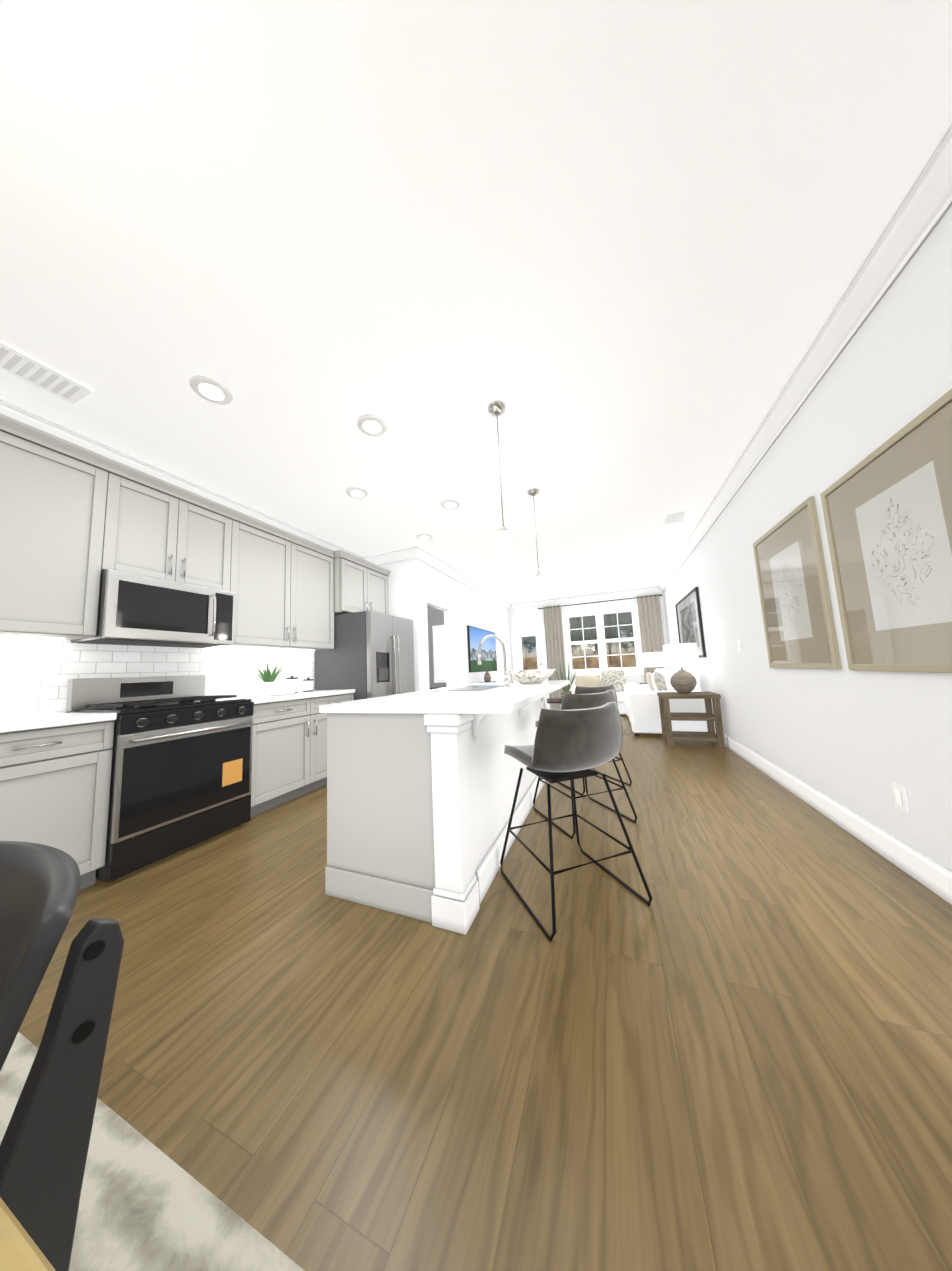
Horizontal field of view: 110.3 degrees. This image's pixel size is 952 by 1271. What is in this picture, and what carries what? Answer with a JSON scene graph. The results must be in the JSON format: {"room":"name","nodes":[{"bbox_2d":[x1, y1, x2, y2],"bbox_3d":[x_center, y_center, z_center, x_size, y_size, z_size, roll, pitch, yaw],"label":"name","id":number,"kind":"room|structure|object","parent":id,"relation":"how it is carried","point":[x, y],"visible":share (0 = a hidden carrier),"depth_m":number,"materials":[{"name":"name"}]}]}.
{"room":"kitchen and dining room","nodes":[
{"label":"kitchen and dining room","id":0,"kind":"room"},
{"bbox_2d":[7,651,314,717],"bbox_3d":[-2.432,0.099,2.841,0.120,2.750,4.166,-5,-6,21],"label":"wall","id":1,"kind":"structure","parent":0,"point":[299,691],"depth_m":3.92,"materials":[{"name":"paint"}]},
{"bbox_2d":[0,413,127,640],"bbox_3d":[-2.698,-0.587,1.666,0.337,1.136,1.162,-5,-6,21],"label":"upper cabinet","id":2,"kind":"object","parent":1,"relation":"attached to","point":[75,520],"depth_m":1.91,"materials":[{"name":"grey wood"}]},
{"bbox_2d":[0,639,313,717],"bbox_3d":[-2.477,0.288,2.511,0.008,0.510,3.020,-5,-6,21],"label":"tile backsplash","id":3,"kind":"structure","parent":1,"relation":"attached to","point":[36,676],"depth_m":2.35,"materials":[{"name":"white tile"}]},
{"bbox_2d":[120,469,235,591],"bbox_3d":[-2.373,-0.725,2.524,0.337,0.715,0.760,-5,-6,21],"label":"upper cabinet","id":4,"kind":"object","parent":1,"relation":"attached to","point":[168,532],"depth_m":2.45,"materials":[{"name":"grey wood"}]},
{"bbox_2d":[71,569,234,647],"bbox_3d":[-2.287,-0.154,2.440,0.465,0.434,0.754,-5,-6,21],"label":"microwave","id":5,"kind":"object","parent":4,"relation":"attached to","point":[137,610],"visible":0.98,"depth_m":2.28,"materials":[{"name":"metal"}]},
{"bbox_2d":[0,399,363,558],"bbox_3d":[-2.410,-1.222,2.893,0.098,0.115,4.264,-5,-6,21],"label":"crown molding","id":6,"kind":"structure","parent":1,"relation":"attached to","point":[7,409],"depth_m":2.50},
{"bbox_2d":[214,513,335,651],"bbox_3d":[-2.022,-0.442,3.355,0.337,1.136,1.198,-5,-6,21],"label":"upper cabinet","id":7,"kind":"object","parent":1,"relation":"attached to","point":[284,584],"depth_m":3.23,"materials":[{"name":"grey wood"}]},
{"bbox_2d":[336,549,387,614],"bbox_3d":[-1.601,-0.582,4.329,0.432,0.695,0.896,-5,-6,21],"label":"upper cabinet","id":8,"kind":"object","parent":1,"relation":"attached to","point":[361,585],"depth_m":4.13,"materials":[{"name":"grey wood"}]},
{"bbox_2d":[378,559,409,618],"bbox_3d":[-1.277,0.238,4.682,0.900,2.750,0.120,-5,-6,21],"label":"wall","id":9,"kind":"structure","parent":0,"point":[398,591],"depth_m":4.61,"materials":[{"name":"paint"}]},
{"bbox_2d":[364,548,415,564],"bbox_3d":[-1.220,-1.093,4.656,0.780,0.115,0.098,-5,-6,21],"label":"crown molding","id":10,"kind":"structure","parent":9,"relation":"attached to","point":[399,555],"depth_m":4.64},
{"bbox_2d":[427,606,445,686],"bbox_3d":[-0.866,0.571,8.055,2.650,2.750,0.120,-5,-6,21],"label":"wall","id":11,"kind":"structure","parent":0,"point":[435,616],"depth_m":8.09,"materials":[{"name":"grey paint"}]},
{"bbox_2d":[432,625,445,682],"bbox_3d":[-0.379,0.400,7.837,1.380,1.380,0.090,-5,-6,21],"label":"room window","id":12,"kind":"structure","parent":11,"relation":"in","point":[439,659],"depth_m":8.04,"materials":[{"name":"white"}]},
{"bbox_2d":[408,558,512,691],"bbox_3d":[0.026,0.375,6.569,0.120,2.750,4.600,-5,-6,21],"label":"wall","id":13,"kind":"structure","parent":0,"point":[473,608],"depth_m":5.72,"materials":[{"name":"paint"}]},
{"bbox_2d":[422,594,456,689],"bbox_3d":[-0.567,0.533,4.999,0.141,2.165,0.980,-5,-6,21],"label":"trim","id":14,"kind":"structure","parent":13,"relation":"attached to","point":[450,646],"depth_m":5.35,"materials":[{"name":"white wood"}]},
{"bbox_2d":[408,546,511,607],"bbox_3d":[0.049,-0.947,6.621,0.098,0.115,4.698,-5,-6,21],"label":"crown molding","id":15,"kind":"structure","parent":13,"relation":"attached to","point":[420,554],"depth_m":5.50,"materials":[{"name":"white wood"}]},
{"bbox_2d":[467,625,496,672],"bbox_3d":[0.152,0.300,6.677,0.042,0.850,1.520,-5,-6,21],"label":"wall-mounted tv","id":16,"kind":"object","parent":13,"relation":"attached to","point":[475,635],"visible":1,"depth_m":6.51,"materials":[{"name":"black"}]},
{"bbox_2d":[0,0,951,603],"bbox_3d":[-1.434,-1.334,3.195,7.546,0.080,12.440,-5,-6,21],"label":"ceiling","id":17,"kind":"structure","parent":0,"point":[612,254],"depth_m":1.29,"materials":[{"name":"paint"}]},
{"bbox_2d":[0,341,92,403],"bbox_3d":[-2.293,-1.387,1.752,0.229,0.035,0.308,-5,-6,21],"label":"ceiling vent","id":18,"kind":"object","parent":17,"relation":"in","point":[19,364],"depth_m":1.77,"materials":[{"name":"white metal"}]},
{"bbox_2d":[189,375,232,404],"bbox_3d":[-1.534,-1.416,1.923,0.199,0.012,0.199,0,-6,-23],"label":"recessed light","id":19,"kind":"object","parent":17,"relation":"in","point":[209,389],"depth_m":1.91,"materials":[{"name":"white plastic"}]},
{"bbox_2d":[346,487,368,498],"bbox_3d":[-1.097,-1.316,3.069,0.199,0.012,0.199,0,-6,-23],"label":"recessed light","id":20,"kind":"object","parent":17,"relation":"in","point":[354,492],"depth_m":3.06,"materials":[{"name":"white plastic"}]},
{"bbox_2d":[356,414,386,436],"bbox_3d":[-0.705,-1.420,2.251,0.199,0.012,0.199,0,-6,-23],"label":"recessed light","id":21,"kind":"object","parent":17,"relation":"in","point":[370,425],"depth_m":2.24,"materials":[{"name":"white plastic"}]},
{"bbox_2d":[416,534,431,540],"bbox_3d":[-0.645,-1.225,4.145,0.199,0.012,0.199,0,-6,-23],"label":"recessed light","id":22,"kind":"object","parent":17,"relation":"in","point":[424,537],"depth_m":4.14,"materials":[{"name":"white plastic"}]},
{"bbox_2d":[440,499,459,509],"bbox_3d":[-0.261,-1.324,3.362,0.199,0.012,0.199,0,-6,-23],"label":"recessed light","id":23,"kind":"object","parent":17,"relation":"in","point":[449,504],"depth_m":3.35,"materials":[{"name":"white plastic"}]},
{"bbox_2d":[487,400,514,562],"bbox_3d":[0.156,-0.970,2.095,0.120,1.017,0.120,-5,-6,21],"label":"pendant light","id":24,"kind":"object","parent":17,"relation":"hanging from","point":[504,548],"visible":1,"depth_m":2.04,"materials":[{"name":"white glass"}]},
{"bbox_2d":[527,488,546,595],"bbox_3d":[0.575,-0.880,3.140,0.120,1.017,0.120,-5,-6,21],"label":"pendant light","id":25,"kind":"object","parent":17,"relation":"hanging from","point":[539,584],"visible":1,"depth_m":3.08,"materials":[{"name":"white glass"}]},
{"bbox_2d":[662,509,688,524],"bbox_3d":[2.299,-1.381,3.839,0.217,0.035,0.355,-5,-6,21],"label":"ceiling vent","id":26,"kind":"object","parent":17,"relation":"in","point":[677,516],"depth_m":3.88,"materials":[{"name":"white metal"}]},
{"bbox_2d":[18,714,951,1270],"bbox_3d":[-1.305,1.468,2.902,7.546,0.060,12.440,-5,-6,21],"label":"floor","id":27,"kind":"structure","parent":0,"point":[728,1048],"depth_m":0.95,"materials":[{"name":"brown wood"}]},
{"bbox_2d":[0,720,113,889],"bbox_3d":[-2.517,0.897,1.428,0.616,0.880,1.118,-5,-6,21],"label":"base cabinet","id":28,"kind":"object","parent":27,"relation":"on","point":[55,787],"depth_m":1.68,"materials":[{"name":"grey wood"}]},
{"bbox_2d":[0,1032,304,1270],"bbox_3d":[-1.240,1.089,-0.354,2.580,0.010,2.460,-5,-6,21],"label":"dining rug","id":29,"kind":"object","parent":27,"relation":"on","point":[145,1204],"visible":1,"depth_m":0.67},
{"bbox_2d":[0,1197,55,1270],"bbox_3d":[-1.109,0.743,0.044,1.770,0.750,0.840,-5,-6,21],"label":"dining table","id":30,"kind":"object","parent":29,"relation":"on","point":[20,1250],"depth_m":0.18,"materials":[{"name":"wood"}]},
{"bbox_2d":[0,841,123,1270],"bbox_3d":[-0.675,0.696,0.212,0.470,0.839,0.478,-5,-6,21],"label":"dining chair","id":31,"kind":"object","parent":29,"relation":"on","point":[44,1145],"visible":1,"depth_m":0.34,"materials":[{"name":"black"}]},
{"bbox_2d":[66,675,253,882],"bbox_3d":[-2.122,0.843,2.289,0.714,1.130,0.752,-5,-6,21],"label":"range","id":32,"kind":"object","parent":27,"relation":"on","point":[181,772],"visible":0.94,"depth_m":2.12,"materials":[{"name":"metal"}]},
{"bbox_2d":[250,693,353,816],"bbox_3d":[-1.817,1.047,3.176,0.616,0.880,1.140,-5,-6,21],"label":"base cabinet","id":33,"kind":"object","parent":27,"relation":"on","point":[289,738],"depth_m":2.87,"materials":[{"name":"grey wood"}]},
{"bbox_2d":[0,689,354,732],"bbox_3d":[-2.178,0.512,2.343,0.641,0.038,3.026,-5,-6,21],"label":"countertop","id":34,"kind":"structure","parent":33,"relation":"on","point":[13,724],"depth_m":1.81,"materials":[{"name":"stone"}]},
{"bbox_2d":[254,659,284,695],"bbox_3d":[-1.951,0.393,3.160,0.440,0.346,0.397,-5,-6,21],"label":"potted plant","id":35,"kind":"object","parent":34,"relation":"on","point":[268,683],"visible":0.96,"depth_m":3.09,"materials":[{"name":"white ceramic"}]},
{"bbox_2d":[265,689,297,695],"bbox_3d":[-1.766,0.521,3.017,0.260,0.045,0.260,-5,-6,21],"label":"plate","id":36,"kind":"object","parent":34,"relation":"on","point":[281,692],"visible":0.96,"depth_m":2.93,"materials":[{"name":"white ceramic"}]},
{"bbox_2d":[286,676,297,692],"bbox_3d":[-1.881,0.499,3.389,0.103,0.176,0.103,-4,-6,12],"label":"jar","id":37,"kind":"object","parent":34,"relation":"on","point":[291,683],"depth_m":3.35,"materials":[{"name":"white ceramic"}]},
{"bbox_2d":[303,677,313,691],"bbox_3d":[-1.806,0.528,3.572,0.103,0.151,0.103,-4,-6,12],"label":"jar","id":38,"kind":"object","parent":34,"relation":"on","point":[308,683],"depth_m":3.53,"materials":[{"name":"white ceramic"}]},
{"bbox_2d":[315,610,414,699],"bbox_3d":[-1.316,0.669,4.115,0.891,1.780,0.866,-5,-6,21],"label":"refrigerator","id":39,"kind":"object","parent":27,"relation":"on","point":[370,654],"visible":0.46,"depth_m":3.79,"materials":[{"name":"grey metal"}]},
{"bbox_2d":[325,696,547,934],"bbox_3d":[0.023,0.900,2.582,0.902,0.880,2.304,-5,-6,21],"label":"kitchen island","id":40,"kind":"object","parent":27,"relation":"on","point":[419,807],"visible":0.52,"depth_m":1.56,"materials":[{"name":"white wood"}]},
{"bbox_2d":[319,680,569,713],"bbox_3d":[0.075,0.436,2.606,1.050,0.038,2.290,-5,-6,21],"label":"island countertop","id":41,"kind":"structure","parent":40,"relation":"on","point":[508,700],"depth_m":1.71,"materials":[{"name":"stone"}]},
{"bbox_2d":[432,685,503,691],"bbox_3d":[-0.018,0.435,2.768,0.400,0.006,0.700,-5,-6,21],"label":"island sink","id":42,"kind":"object","parent":41,"relation":"in","point":[475,688],"visible":1,"depth_m":2.65,"materials":[{"name":"metal"}]},
{"bbox_2d":[477,634,513,686],"bbox_3d":[0.155,0.211,2.774,0.265,0.436,0.252,-5,-6,21],"label":"kitchen faucet","id":43,"kind":"object","parent":41,"relation":"on","point":[505,676],"visible":1,"depth_m":2.71,"materials":[{"name":"silver metal"}]},
{"bbox_2d":[507,669,555,683],"bbox_3d":[0.512,0.386,3.111,0.470,0.125,0.470,-5,-6,21],"label":"bowl","id":44,"kind":"object","parent":41,"relation":"on","point":[530,676],"visible":0.92,"depth_m":2.96,"materials":[{"name":"white ceramic"}]},
{"bbox_2d":[500,701,652,941],"bbox_3d":[0.431,0.778,1.642,0.515,0.889,0.532,-1,-6,-19],"label":"bar stool","id":45,"kind":"object","parent":27,"relation":"on","point":[572,744],"visible":1,"depth_m":1.46,"materials":[{"name":"leather"}]},
{"bbox_2d":[533,689,636,838],"bbox_3d":[0.735,0.843,2.400,0.515,0.889,0.532,-1,-6,-19],"label":"bar stool","id":46,"kind":"object","parent":27,"relation":"on","point":[577,701],"visible":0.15,"depth_m":2.20,"materials":[{"name":"leather"}]},
{"bbox_2d":[553,684,631,795],"bbox_3d":[1.015,0.901,3.072,0.515,0.889,0.532,-1,-6,-19],"label":"bar stool","id":47,"kind":"object","parent":27,"relation":"on","point":[587,690],"visible":0.06,"depth_m":2.88,"materials":[{"name":"leather"}]},
{"bbox_2d":[569,668,636,713],"bbox_3d":[2.726,1.213,7.221,1.400,0.972,0.940,-5,-6,21],"label":"sofa","id":48,"kind":"object","parent":27,"relation":"on","point":[616,677],"visible":0.4,"depth_m":7.12,"materials":[{"name":"white fabric"}]},
{"bbox_2d":[621,717,628,733],"bbox_3d":[1.673,1.634,6.148,2.040,0.010,1.680,-5,-6,21],"label":"living room rug","id":49,"kind":"object","parent":27,"relation":"on","point":[625,728],"visible":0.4,"depth_m":5.58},
{"bbox_2d":[547,698,562,702],"bbox_3d":[1.617,1.403,6.082,0.900,0.440,0.640,-5,-6,21],"label":"coffee table","id":50,"kind":"object","parent":49,"relation":"on","point":[554,700],"visible":0.02,"depth_m":6.06,"materials":[{"name":"black metal"}]},
{"bbox_2d":[553,662,577,698],"bbox_3d":[1.700,0.782,6.126,0.452,0.794,0.444,-5,-6,21],"label":"table plant","id":51,"kind":"object","parent":50,"relation":"on","point":[566,688],"visible":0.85,"depth_m":6.05,"materials":[{"name":"green plant"}]},
{"bbox_2d":[624,668,707,736],"bbox_3d":[3.033,1.041,5.557,0.970,0.940,1.860,-5,-6,21],"label":"sofa","id":52,"kind":"object","parent":27,"relation":"on","point":[641,702],"visible":0.73,"depth_m":4.78,"materials":[{"name":"white fabric"}]},
{"bbox_2d":[657,691,724,747],"bbox_3d":[2.770,1.074,4.309,0.629,0.640,0.464,-5,-6,21],"label":"end table","id":53,"kind":"object","parent":27,"relation":"on","point":[669,735],"visible":1,"depth_m":4.19,"materials":[{"name":"brown wood"}]},
{"bbox_2d":[663,643,699,693],"bbox_3d":[2.719,0.437,4.384,0.410,0.645,0.410,-5,-6,21],"label":"table lamp","id":54,"kind":"object","parent":53,"relation":"on","point":[682,655],"visible":1,"depth_m":4.25,"materials":[{"name":"white fabric"}]},
{"bbox_3d":[3.773,1.309,6.902,0.584,0.620,0.604,-5,-6,21],"label":"table","id":55,"kind":"object","parent":27,"relation":"on","visible":0},
{"bbox_2d":[643,652,663,672],"bbox_3d":[3.744,0.679,6.968,0.410,0.645,0.410,-5,-6,21],"label":"light","id":56,"kind":"object","parent":55,"relation":"on","point":[653,659],"visible":0.58,"depth_m":6.82,"materials":[{"name":"white fabric"}]},
{"bbox_3d":[0.392,1.342,6.502,0.412,0.780,1.400,-5,-6,21],"label":"media console","id":57,"kind":"object","parent":27,"relation":"on","visible":0},
{"bbox_2d":[479,671,495,682],"bbox_3d":[0.215,0.798,6.187,0.240,0.250,0.300,-5,-6,21],"label":"decor","id":58,"kind":"object","parent":57,"relation":"on","point":[487,677],"visible":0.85,"depth_m":6.14,"materials":[{"name":"black"}]},
{"bbox_2d":[509,592,670,684],"bbox_3d":[2.573,0.417,8.097,3.726,2.750,0.120,-5,-6,21],"label":"wall","id":59,"kind":"structure","parent":0,"point":[526,617],"depth_m":8.16,"materials":[{"name":"paint"}]},
{"bbox_2d":[511,625,549,708],"bbox_3d":[1.401,0.834,8.515,0.870,2.115,0.148,-5,-6,21],"label":"door frame","id":60,"kind":"structure","parent":59,"relation":"attached to","point":[517,651],"depth_m":8.57,"materials":[{"name":"white wood"}]},
{"bbox_2d":[512,587,655,607],"bbox_3d":[2.530,-0.906,8.110,3.390,0.115,0.098,-5,-6,21],"label":"crown molding","id":61,"kind":"structure","parent":59,"relation":"attached to","point":[642,590],"depth_m":8.03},
{"bbox_2d":[538,594,666,708],"bbox_3d":[2.933,0.441,7.810,2.784,2.550,0.137,-5,-6,21],"label":"panels","id":62,"kind":"object","parent":59,"relation":"hanging from","point":[650,623],"visible":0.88,"depth_m":7.97,"materials":[{"name":"fabric"}]},
{"bbox_2d":[562,604,643,677],"bbox_3d":[2.995,0.155,7.920,1.770,1.635,0.175,-5,-6,21],"label":"window","id":63,"kind":"structure","parent":59,"relation":"in","point":[601,640],"depth_m":7.91,"materials":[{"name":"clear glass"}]},
{"bbox_2d":[663,206,951,869],"bbox_3d":[2.075,-0.228,1.695,0.120,2.750,12.440,-5,-6,21],"label":"wall","id":64,"kind":"structure","parent":0,"point":[859,742],"depth_m":1.87,"materials":[{"name":"paint"}]},
{"bbox_2d":[675,587,705,657],"bbox_3d":[3.444,-0.134,5.375,0.033,1.000,1.560,-5,-6,21],"label":"picture frame","id":65,"kind":"object","parent":64,"relation":"attached to","point":[689,618],"visible":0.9,"depth_m":5.13,"materials":[{"name":"black wood"}]},
{"bbox_2d":[737,639,741,650],"bbox_3d":[2.708,0.098,3.412,0.010,0.120,0.075,-5,-6,21],"label":"switch plate","id":66,"kind":"object","parent":64,"relation":"attached to","point":[738,640],"depth_m":3.40,"materials":[{"name":"white plastic"}]},
{"bbox_2d":[753,496,840,668],"bbox_3d":[2.271,-0.299,2.409,0.023,1.070,0.881,-5,-6,21],"label":"picture frame","id":67,"kind":"object","parent":64,"relation":"attached to","point":[798,619],"visible":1,"depth_m":2.30,"materials":[{"name":"beige"}]},
{"bbox_2d":[656,124,951,591],"bbox_3d":[1.914,-1.529,1.871,0.098,0.115,12.200,-5,-6,21],"label":"crown molding","id":68,"kind":"structure","parent":64,"relation":"attached to","point":[918,216],"depth_m":1.57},
{"bbox_2d":[715,729,951,904],"bbox_3d":[2.072,1.074,1.585,0.016,0.140,12.200,-5,-6,21],"label":"baseboard","id":69,"kind":"structure","parent":64,"relation":"attached to","point":[931,874],"depth_m":1.85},
{"bbox_2d":[820,389,951,672],"bbox_3d":[1.903,-0.358,1.487,0.023,1.040,0.901,-5,-6,21],"label":"picture frame","id":70,"kind":"object","parent":64,"relation":"attached to","point":[887,508],"visible":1,"depth_m":1.49,"materials":[{"name":"beige"}]},
{"bbox_2d":[892,782,908,812],"bbox_3d":[2.062,0.786,1.614,0.010,0.120,0.075,-5,-6,21],"label":"switch plate","id":71,"kind":"object","parent":64,"relation":"attached to","point":[900,797],"depth_m":1.60,"materials":[{"name":"white plastic"}]},
{"label":"outside","id":72,"kind":"structure","parent":0,"visible":0},
{"bbox_2d":[521,612,636,669],"bbox_3d":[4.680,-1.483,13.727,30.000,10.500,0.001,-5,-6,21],"label":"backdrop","id":73,"kind":"structure","parent":72,"point":[589,636],"depth_m":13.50,"materials":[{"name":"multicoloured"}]}
]}

